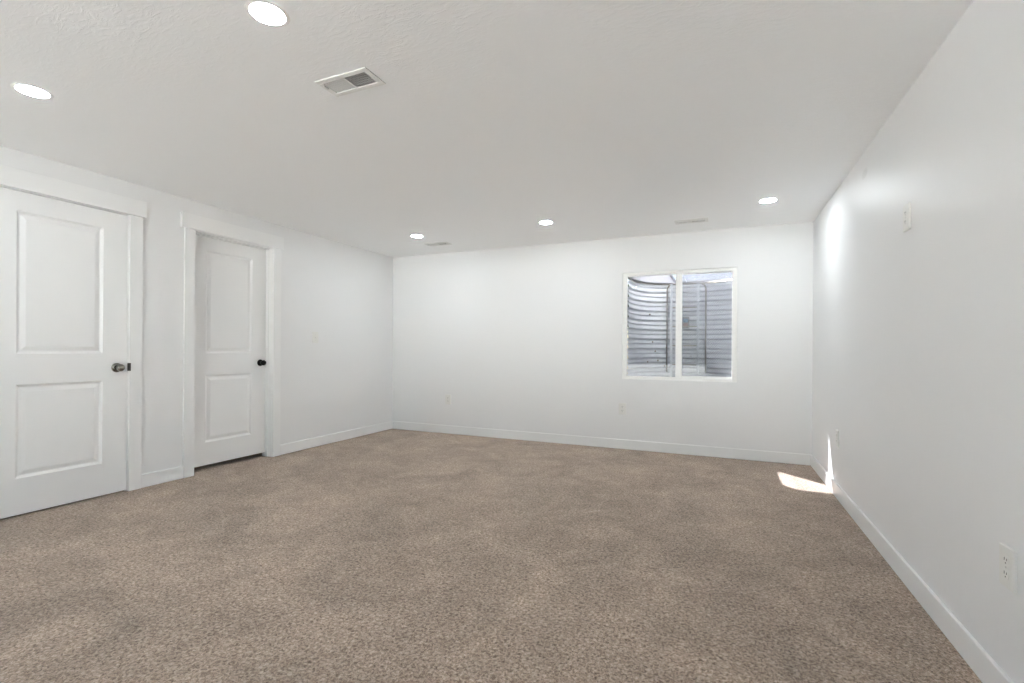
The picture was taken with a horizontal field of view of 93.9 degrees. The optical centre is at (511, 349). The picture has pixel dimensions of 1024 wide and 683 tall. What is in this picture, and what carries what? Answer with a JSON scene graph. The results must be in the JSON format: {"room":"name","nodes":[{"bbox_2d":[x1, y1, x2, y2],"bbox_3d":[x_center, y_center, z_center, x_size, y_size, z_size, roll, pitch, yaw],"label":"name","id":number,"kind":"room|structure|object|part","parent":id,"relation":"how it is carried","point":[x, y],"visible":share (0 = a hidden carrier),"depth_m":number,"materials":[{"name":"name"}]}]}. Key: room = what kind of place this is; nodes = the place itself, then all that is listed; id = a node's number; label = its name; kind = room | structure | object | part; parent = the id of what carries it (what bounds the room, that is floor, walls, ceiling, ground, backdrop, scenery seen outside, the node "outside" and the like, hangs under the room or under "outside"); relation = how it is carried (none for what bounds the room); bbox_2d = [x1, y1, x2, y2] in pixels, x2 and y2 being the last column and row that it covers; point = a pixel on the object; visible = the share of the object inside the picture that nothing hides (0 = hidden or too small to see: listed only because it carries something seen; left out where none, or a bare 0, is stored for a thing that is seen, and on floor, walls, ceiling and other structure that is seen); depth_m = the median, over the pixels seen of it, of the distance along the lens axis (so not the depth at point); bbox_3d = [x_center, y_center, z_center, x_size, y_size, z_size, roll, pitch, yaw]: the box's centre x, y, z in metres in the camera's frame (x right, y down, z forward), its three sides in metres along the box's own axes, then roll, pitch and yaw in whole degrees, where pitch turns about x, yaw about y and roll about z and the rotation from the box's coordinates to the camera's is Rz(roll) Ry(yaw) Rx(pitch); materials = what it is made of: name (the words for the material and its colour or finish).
{"room":"empty basement room","nodes":[
{"label":"empty basement room","id":0,"kind":"room"},
{"bbox_2d":[0,145,392,473],"bbox_3d":[-3.195,-0.098,2.885,0.130,2.286,7.874,0,0,23],"label":"wall","id":1,"kind":"structure","parent":0,"point":[341,292],"depth_m":4.95,"materials":[{"name":"paint"}]},
{"bbox_2d":[0,187,127,518],"bbox_3d":[-2.980,0.023,3.179,0.103,2.023,0.761,0,0,23],"label":"door","id":2,"kind":"structure","parent":1,"relation":"in","point":[64,265],"depth_m":3.18,"materials":[{"name":"white paint"}]},
{"bbox_3d":[-2.835,0.132,3.458,0.058,0.054,0.054,0,0,23],"label":"knob","id":3,"kind":"part","parent":2,"relation":"part of","materials":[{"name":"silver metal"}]},
{"bbox_2d":[0,164,146,490],"bbox_3d":[-3.044,-0.036,3.204,0.154,2.165,0.994,0,0,23],"label":"door frame","id":4,"kind":"structure","parent":1,"relation":"attached to","point":[136,210],"depth_m":3.54,"materials":[{"name":"white paint"}]},
{"bbox_3d":[-2.977,-1.058,3.178,0.024,0.120,0.994,0,0,23],"label":"head casing","id":5,"kind":"part","parent":4,"relation":"part of","materials":[{"name":"white paint"}]},
{"bbox_3d":[-2.833,0.129,3.540,0.022,0.058,0.013,0,0,23],"label":"strike plate","id":6,"kind":"part","parent":4,"relation":"part of","materials":[{"name":"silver metal"}]},
{"bbox_3d":[-2.816,0.026,3.576,0.017,2.043,0.085,0,0,23],"label":"casing","id":7,"kind":"part","parent":4,"relation":"part of","materials":[{"name":"white paint"}]},
{"bbox_2d":[194,234,265,467],"bbox_3d":[-2.559,0.010,4.357,0.103,1.995,0.752,0,0,23],"label":"door","id":8,"kind":"structure","parent":1,"relation":"in","point":[230,277],"depth_m":4.36,"materials":[{"name":"white paint"}]},
{"bbox_2d":[181,212,283,477],"bbox_3d":[-2.546,-0.033,4.348,0.154,2.165,0.982,0,0,23],"label":"door frame","id":9,"kind":"structure","parent":1,"relation":"attached to","point":[191,222],"depth_m":4.32,"materials":[{"name":"white paint"}]},
{"bbox_3d":[-2.658,0.027,3.938,0.017,2.043,0.085,0,0,23],"label":"casing","id":10,"kind":"part","parent":9,"relation":"part of","materials":[{"name":"white paint"}]},
{"bbox_3d":[-2.480,-1.055,4.323,0.024,0.120,0.982,0,0,23],"label":"head casing","id":11,"kind":"part","parent":9,"relation":"part of","materials":[{"name":"white paint"}]},
{"bbox_3d":[-2.321,0.030,4.715,0.017,2.043,0.085,0,0,23],"label":"casing","id":12,"kind":"part","parent":9,"relation":"part of","materials":[{"name":"white paint"}]},
{"bbox_2d":[141,421,392,487],"bbox_3d":[-3.151,0.995,2.822,0.014,0.102,7.800,0,0,23],"label":"baseboard","id":13,"kind":"structure","parent":1,"relation":"attached to","point":[166,475],"depth_m":5.02,"materials":[{"name":"white paint"}]},
{"bbox_2d":[312,332,317,342],"bbox_3d":[-2.120,-0.131,5.171,0.019,0.120,0.080,0,0,23],"label":"light switch","id":14,"kind":"object","parent":1,"relation":"attached to","point":[314,334],"visible":1,"depth_m":5.16,"materials":[{"name":"white plastic"}]},
{"bbox_2d":[0,0,972,257],"bbox_3d":[-1.526,-1.339,2.087,6.353,0.220,8.014,0,0,23],"label":"ceiling","id":15,"kind":"structure","parent":0,"point":[490,121],"depth_m":2.39,"materials":[{"name":"white paint"}]},
{"bbox_2d":[10,83,53,98],"bbox_3d":[-2.290,-1.232,2.286,0.148,0.004,0.148,0,0,23],"label":"recessed light","id":16,"kind":"object","parent":15,"relation":"in","point":[27,89],"visible":1,"depth_m":2.28,"materials":[{"name":"white plastic"}]},
{"bbox_2d":[244,0,289,26],"bbox_3d":[-0.891,-1.223,1.744,0.148,0.004,0.148,0,0,23],"label":"recessed light","id":17,"kind":"object","parent":15,"relation":"in","point":[265,12],"visible":1,"depth_m":1.74,"materials":[{"name":"white plastic"}]},
{"bbox_2d":[315,67,385,96],"bbox_3d":[-0.740,-1.268,2.191,0.292,0.112,0.140,0,0,23],"label":"ceiling vent","id":18,"kind":"object","parent":15,"relation":"in","point":[349,82],"visible":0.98,"depth_m":2.20,"materials":[{"name":"white metal"}]},
{"bbox_2d":[410,234,423,237],"bbox_3d":[-1.027,-1.224,5.169,0.148,0.004,0.148,0,0,23],"label":"recessed light","id":19,"kind":"object","parent":15,"relation":"in","point":[414,235],"visible":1,"depth_m":5.17,"materials":[{"name":"white plastic"}]},
{"bbox_2d":[425,242,451,245],"bbox_3d":[-0.859,-1.269,5.551,0.292,0.112,0.140,0,0,23],"label":"ceiling vent","id":20,"kind":"object","parent":15,"relation":"in","point":[437,243],"visible":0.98,"depth_m":5.55,"materials":[{"name":"grey metal"}]},
{"bbox_2d":[538,220,553,224],"bbox_3d":[0.326,-1.214,4.583,0.148,0.004,0.148,0,0,23],"label":"recessed light","id":21,"kind":"object","parent":15,"relation":"in","point":[545,222],"visible":1,"depth_m":4.57,"materials":[{"name":"white plastic"}]},
{"bbox_2d":[675,217,707,224],"bbox_3d":[1.685,-1.252,4.491,0.292,0.112,0.140,0,0,23],"label":"ceiling vent","id":22,"kind":"object","parent":15,"relation":"in","point":[687,221],"visible":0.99,"depth_m":4.49,"materials":[{"name":"grey metal"}]},
{"bbox_2d":[758,198,777,202],"bbox_3d":[2.069,-1.202,3.867,0.148,0.004,0.148,0,0,23],"label":"recessed light","id":23,"kind":"object","parent":15,"relation":"in","point":[766,200],"visible":1,"depth_m":3.86,"materials":[{"name":"white plastic"}]},
{"bbox_2d":[0,429,981,682],"bbox_3d":[-1.557,1.116,2.053,6.353,0.120,7.940,0,0,23],"label":"floor","id":24,"kind":"structure","parent":0,"point":[390,555],"depth_m":2.25,"materials":[{"name":"carpet"}]},
{"bbox_2d":[392,222,812,454],"bbox_3d":[0.626,-0.072,5.477,4.813,2.286,0.074,0,0,23],"label":"wall","id":25,"kind":"structure","parent":0,"point":[525,338],"depth_m":5.32,"materials":[{"name":"paint"}]},
{"bbox_2d":[445,394,450,403],"bbox_3d":[-0.809,0.631,6.051,0.080,0.122,0.011,0,0,23],"label":"wall outlet","id":26,"kind":"object","parent":25,"relation":"attached to","point":[447,397],"visible":1,"depth_m":6.05,"materials":[{"name":"white plastic"}]},
{"bbox_2d":[393,421,809,464],"bbox_3d":[0.601,1.020,5.436,4.785,0.102,0.014,0,0,23],"label":"baseboard","id":27,"kind":"structure","parent":25,"relation":"attached to","point":[733,453],"depth_m":5.18,"materials":[{"name":"white paint"}]},
{"bbox_2d":[619,403,625,414],"bbox_3d":[1.196,0.641,5.180,0.080,0.122,0.011,0,0,23],"label":"wall outlet","id":28,"kind":"object","parent":25,"relation":"attached to","point":[622,406],"visible":1,"depth_m":5.17,"materials":[{"name":"white plastic"}]},
{"bbox_2d":[622,267,736,381],"bbox_3d":[1.732,-0.251,5.005,1.125,1.145,0.058,0,0,23],"label":"window","id":29,"kind":"structure","parent":25,"relation":"in","point":[678,340],"depth_m":4.98,"materials":[{"name":"white plastic"}]},
{"bbox_3d":[1.739,-0.250,5.002,0.050,1.079,0.042,0,0,23],"label":"meeting rail","id":30,"kind":"part","parent":29,"relation":"part of","materials":[{"name":"white plastic"}]},
{"bbox_3d":[1.985,-0.248,4.895,0.488,1.079,0.026,0,0,23],"label":"sliding sash","id":31,"kind":"part","parent":29,"relation":"part of","materials":[{"name":"clear glass"}]},
{"bbox_2d":[812,0,1023,682],"bbox_3d":[1.343,-0.067,0.913,0.140,2.286,7.874,0,0,23],"label":"wall","id":32,"kind":"structure","parent":0,"point":[918,368],"depth_m":1.86,"materials":[{"name":"paint"}]},
{"bbox_2d":[835,429,838,447],"bbox_3d":[2.379,0.650,3.500,0.011,0.122,0.080,0,0,23],"label":"wall outlet","id":33,"kind":"object","parent":32,"relation":"attached to","point":[836,430],"visible":1,"depth_m":3.48,"materials":[{"name":"white plastic"}]},
{"bbox_2d":[903,202,910,232],"bbox_3d":[1.832,-0.613,2.220,0.011,0.122,0.080,0,0,23],"label":"wall outlet","id":34,"kind":"object","parent":32,"relation":"attached to","point":[907,208],"visible":1,"depth_m":2.20,"materials":[{"name":"white plastic"}]},
{"bbox_2d":[810,455,1013,682],"bbox_3d":[1.250,1.024,0.909,0.014,0.102,7.800,0,0,23],"label":"baseboard","id":35,"kind":"structure","parent":32,"relation":"attached to","point":[986,669],"depth_m":1.96,"materials":[{"name":"white paint"}]},
{"bbox_2d":[999,542,1017,593],"bbox_3d":[1.478,0.650,1.426,0.011,0.122,0.080,0,0,23],"label":"wall outlet","id":36,"kind":"object","parent":32,"relation":"attached to","point":[1008,558],"visible":1,"depth_m":1.42,"materials":[{"name":"white plastic"}]},
{"bbox_2d":[1002,554,1008,565],"bbox_3d":[1.475,0.629,1.428,0.003,0.027,0.034,0,0,23],"label":"receptacle","id":37,"kind":"object","parent":36,"relation":"attached to","point":[1005,557],"depth_m":1.43,"materials":[{"name":"grey plastic"}]},
{"bbox_2d":[1002,568,1008,579],"bbox_3d":[1.475,0.670,1.428,0.003,0.027,0.034,0,0,23],"label":"receptacle","id":38,"kind":"object","parent":36,"relation":"attached to","point":[1005,571],"depth_m":1.43,"materials":[{"name":"grey plastic"}]},
{"bbox_3d":[0.065,-0.186,5.765,6.353,2.506,0.008,0,0,23],"label":"wall","id":39,"kind":"structure","parent":0,"visible":0},
{"bbox_2d":[627,277,731,376],"bbox_3d":[1.977,-0.073,5.366,1.242,1.449,0.784,0,0,23],"label":"window well","id":40,"kind":"object","parent":39,"relation":"attached to","point":[648,325],"visible":0.56,"depth_m":5.67,"materials":[{"name":"metal"}]},
{"bbox_2d":[629,272,731,283],"bbox_3d":[1.983,-0.809,5.368,1.254,0.024,0.792,0,0,23],"label":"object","id":41,"kind":"structure","parent":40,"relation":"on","point":[690,278],"depth_m":5.42,"materials":[{"name":"white"}]},
{"bbox_3d":[2.191,-0.808,5.277,0.793,0.001,0.788,0,0,23],"label":"clear panel","id":42,"kind":"part","parent":41,"relation":"part of","materials":[{"name":"clear glass"}]},
{"bbox_2d":[682,317,688,327],"bbox_3d":[2.072,-0.320,5.707,0.080,0.133,0.004,0,0,23],"label":"warning sticker","id":43,"kind":"object","parent":40,"relation":"attached to","point":[685,320],"visible":0.9,"depth_m":5.71,"materials":[{"name":"paper"}]},
{"bbox_2d":[666,283,706,376],"bbox_3d":[2.057,-0.099,5.659,0.451,1.361,0.049,0,0,23],"label":"ladder","id":44,"kind":"object","parent":40,"relation":"attached to","point":[670,285],"visible":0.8,"depth_m":5.61,"materials":[{"name":"silver metal"}]},
{"bbox_3d":[1.902,-0.099,5.714,0.024,1.358,0.026,0,0,23],"label":"rail","id":45,"kind":"part","parent":44,"relation":"part of","materials":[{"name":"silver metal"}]},
{"bbox_3d":[2.172,-0.097,5.596,0.024,1.358,0.026,0,0,23],"label":"rail","id":46,"kind":"part","parent":44,"relation":"part of","materials":[{"name":"silver metal"}]}
]}

